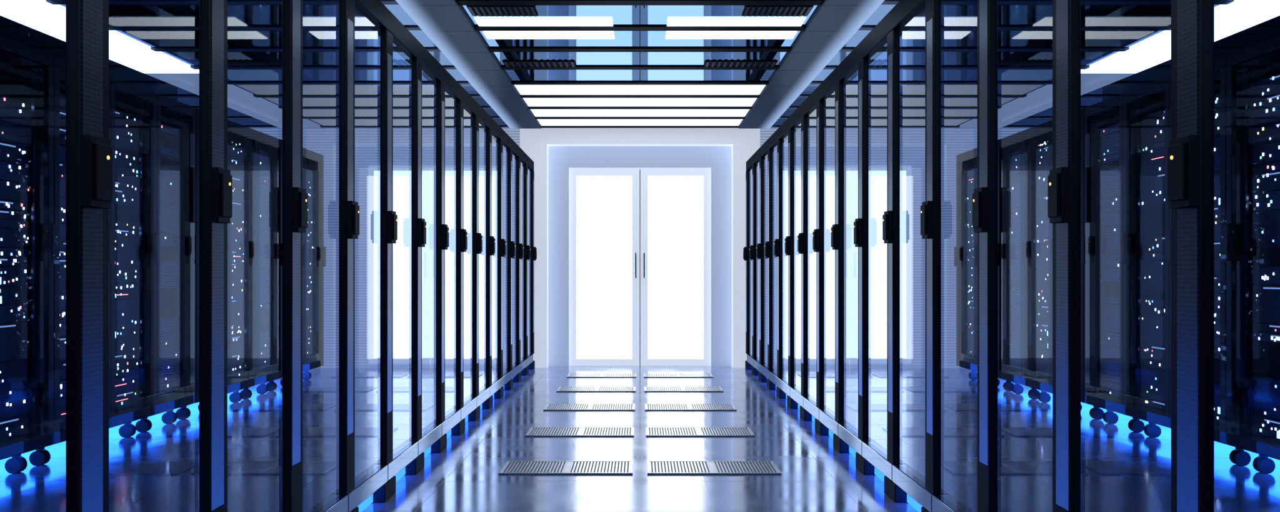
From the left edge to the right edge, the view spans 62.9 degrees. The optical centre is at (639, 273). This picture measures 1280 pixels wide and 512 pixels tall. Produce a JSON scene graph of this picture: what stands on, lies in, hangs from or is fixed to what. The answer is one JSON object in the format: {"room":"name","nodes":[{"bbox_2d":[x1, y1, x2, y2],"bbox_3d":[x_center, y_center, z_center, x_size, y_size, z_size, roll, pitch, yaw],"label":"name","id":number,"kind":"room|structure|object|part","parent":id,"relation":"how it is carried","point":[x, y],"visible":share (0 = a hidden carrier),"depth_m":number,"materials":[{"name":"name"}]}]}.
{"room":"server room","nodes":[
{"label":"server room","id":0,"kind":"room"},
{"bbox_2d":[0,362,1279,511],"bbox_3d":[0.000,1.010,4.020,9.800,0.100,14.440,0,0,0],"label":"floor","id":1,"kind":"structure","parent":0,"point":[155,469],"depth_m":5.59,"materials":[{"name":"grey tile"}]},
{"bbox_2d":[0,35,326,473],"bbox_3d":[-3.375,-0.055,4.861,1.050,2.030,9.293,0,0,0],"label":"racks","id":2,"kind":"object","parent":1,"relation":"on","point":[154,212],"visible":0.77,"depth_m":6.16,"materials":[{"name":"metal"}]},
{"bbox_2d":[65,0,536,511],"bbox_3d":[-1.085,-0.080,5.080,0.102,2.080,11.072,0,0,0],"label":"tall cabinet","id":3,"kind":"object","parent":1,"relation":"on","point":[89,150],"visible":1,"depth_m":3.24,"materials":[{"name":"metal"}]},
{"bbox_3d":[-1.086,-0.110,5.070,0.001,1.840,10.762,0,0,0],"label":"glass","id":4,"kind":"part","parent":3,"relation":"part of","materials":[{"name":"clear glass"}]},
{"bbox_2d":[498,460,633,474],"bbox_3d":[-0.355,0.956,5.150,0.640,0.008,0.320,0,0,0],"label":"floor vent","id":5,"kind":"object","parent":1,"relation":"in","point":[510,467],"visible":1,"depth_m":5.14,"materials":[{"name":"silver metal"}]},
{"bbox_2d":[525,426,634,436],"bbox_3d":[-0.355,0.956,6.310,0.640,0.008,0.320,0,0,0],"label":"floor vent","id":6,"kind":"object","parent":1,"relation":"in","point":[533,431],"visible":1,"depth_m":6.30,"materials":[{"name":"silver metal"}]},
{"bbox_2d":[543,403,634,410],"bbox_3d":[-0.355,0.956,7.470,0.640,0.008,0.320,0,0,0],"label":"floor vent","id":7,"kind":"object","parent":1,"relation":"in","point":[549,407],"visible":1,"depth_m":7.44,"materials":[{"name":"silver metal"}]},
{"bbox_2d":[556,386,635,391],"bbox_3d":[-0.355,0.956,8.630,0.640,0.008,0.320,0,0,0],"label":"floor vent","id":8,"kind":"object","parent":1,"relation":"in","point":[561,389],"visible":1,"depth_m":8.61,"materials":[{"name":"silver metal"}]},
{"bbox_2d":[566,373,636,377],"bbox_3d":[-0.355,0.956,9.790,0.640,0.008,0.320,0,0,0],"label":"floor vent","id":9,"kind":"object","parent":1,"relation":"in","point":[570,375],"visible":1,"depth_m":9.76,"materials":[{"name":"silver metal"}]},
{"bbox_2d":[643,373,713,377],"bbox_3d":[0.355,0.956,9.790,0.640,0.008,0.320,0,0,0],"label":"floor vent","id":10,"kind":"object","parent":1,"relation":"in","point":[645,375],"visible":1,"depth_m":9.76,"materials":[{"name":"silver metal"}]},
{"bbox_2d":[644,386,723,391],"bbox_3d":[0.355,0.956,8.630,0.640,0.008,0.320,0,0,0],"label":"floor vent","id":11,"kind":"object","parent":1,"relation":"in","point":[647,389],"visible":1,"depth_m":8.61,"materials":[{"name":"silver metal"}]},
{"bbox_2d":[645,403,736,410],"bbox_3d":[0.355,0.956,7.470,0.640,0.008,0.320,0,0,0],"label":"floor vent","id":12,"kind":"object","parent":1,"relation":"in","point":[648,407],"visible":1,"depth_m":7.44,"materials":[{"name":"silver metal"}]},
{"bbox_2d":[645,426,754,436],"bbox_3d":[0.355,0.956,6.310,0.640,0.008,0.320,0,0,0],"label":"floor vent","id":13,"kind":"object","parent":1,"relation":"in","point":[650,431],"visible":1,"depth_m":6.30,"materials":[{"name":"silver metal"}]},
{"bbox_2d":[646,460,781,474],"bbox_3d":[0.355,0.956,5.150,0.640,0.008,0.320,0,0,0],"label":"floor vent","id":14,"kind":"object","parent":1,"relation":"in","point":[653,467],"visible":1,"depth_m":5.14,"materials":[{"name":"silver metal"}]},
{"bbox_2d":[743,0,1214,511],"bbox_3d":[1.085,-0.080,5.080,0.102,2.080,11.072,0,0,0],"label":"tall cabinet","id":15,"kind":"object","parent":1,"relation":"on","point":[1190,150],"visible":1,"depth_m":3.30,"materials":[{"name":"metal"}]},
{"bbox_3d":[1.086,-0.110,5.070,0.001,1.840,10.762,0,0,0],"label":"glass","id":16,"kind":"part","parent":15,"relation":"part of","materials":[{"name":"clear glass"}]},
{"bbox_2d":[953,35,1279,473],"bbox_3d":[3.375,-0.055,4.861,1.050,2.030,9.293,0,0,0],"label":"racks","id":17,"kind":"object","parent":1,"relation":"on","point":[1125,212],"visible":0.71,"depth_m":6.18,"materials":[{"name":"metal"}]},
{"bbox_2d":[0,0,1279,128],"bbox_3d":[0.000,-1.540,3.929,9.800,0.180,14.622,0,0,0],"label":"ceiling","id":18,"kind":"structure","parent":0,"point":[446,25],"depth_m":7.24,"materials":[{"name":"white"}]},
{"bbox_2d":[0,0,1279,128],"bbox_3d":[0.000,-1.497,3.862,9.400,0.066,13.388,0,0,0],"label":"ceiling beams","id":19,"kind":"structure","parent":18,"relation":"attached to","point":[460,2],"depth_m":6.88,"materials":[{"name":"black metal"}]},
{"bbox_2d":[249,127,1030,367],"bbox_3d":[0.000,-0.285,10.825,9.400,2.490,0.430,0,0,0],"label":"wall","id":20,"kind":"structure","parent":0,"point":[553,151],"depth_m":10.64,"materials":[{"name":"white"}]},
{"bbox_2d":[368,165,504,363],"bbox_3d":[-2.060,-0.090,10.625,1.380,2.000,0.030,0,0,0],"label":"window","id":21,"kind":"structure","parent":20,"relation":"in","point":[402,174],"depth_m":10.62,"materials":[{"name":"white glass"}]},
{"bbox_2d":[569,168,710,365],"bbox_3d":[0.000,-0.065,10.845,1.470,2.050,0.111,0,0,0],"label":"door","id":22,"kind":"structure","parent":20,"relation":"in","point":[604,202],"depth_m":10.87,"materials":[{"name":"white glass"}]}
]}

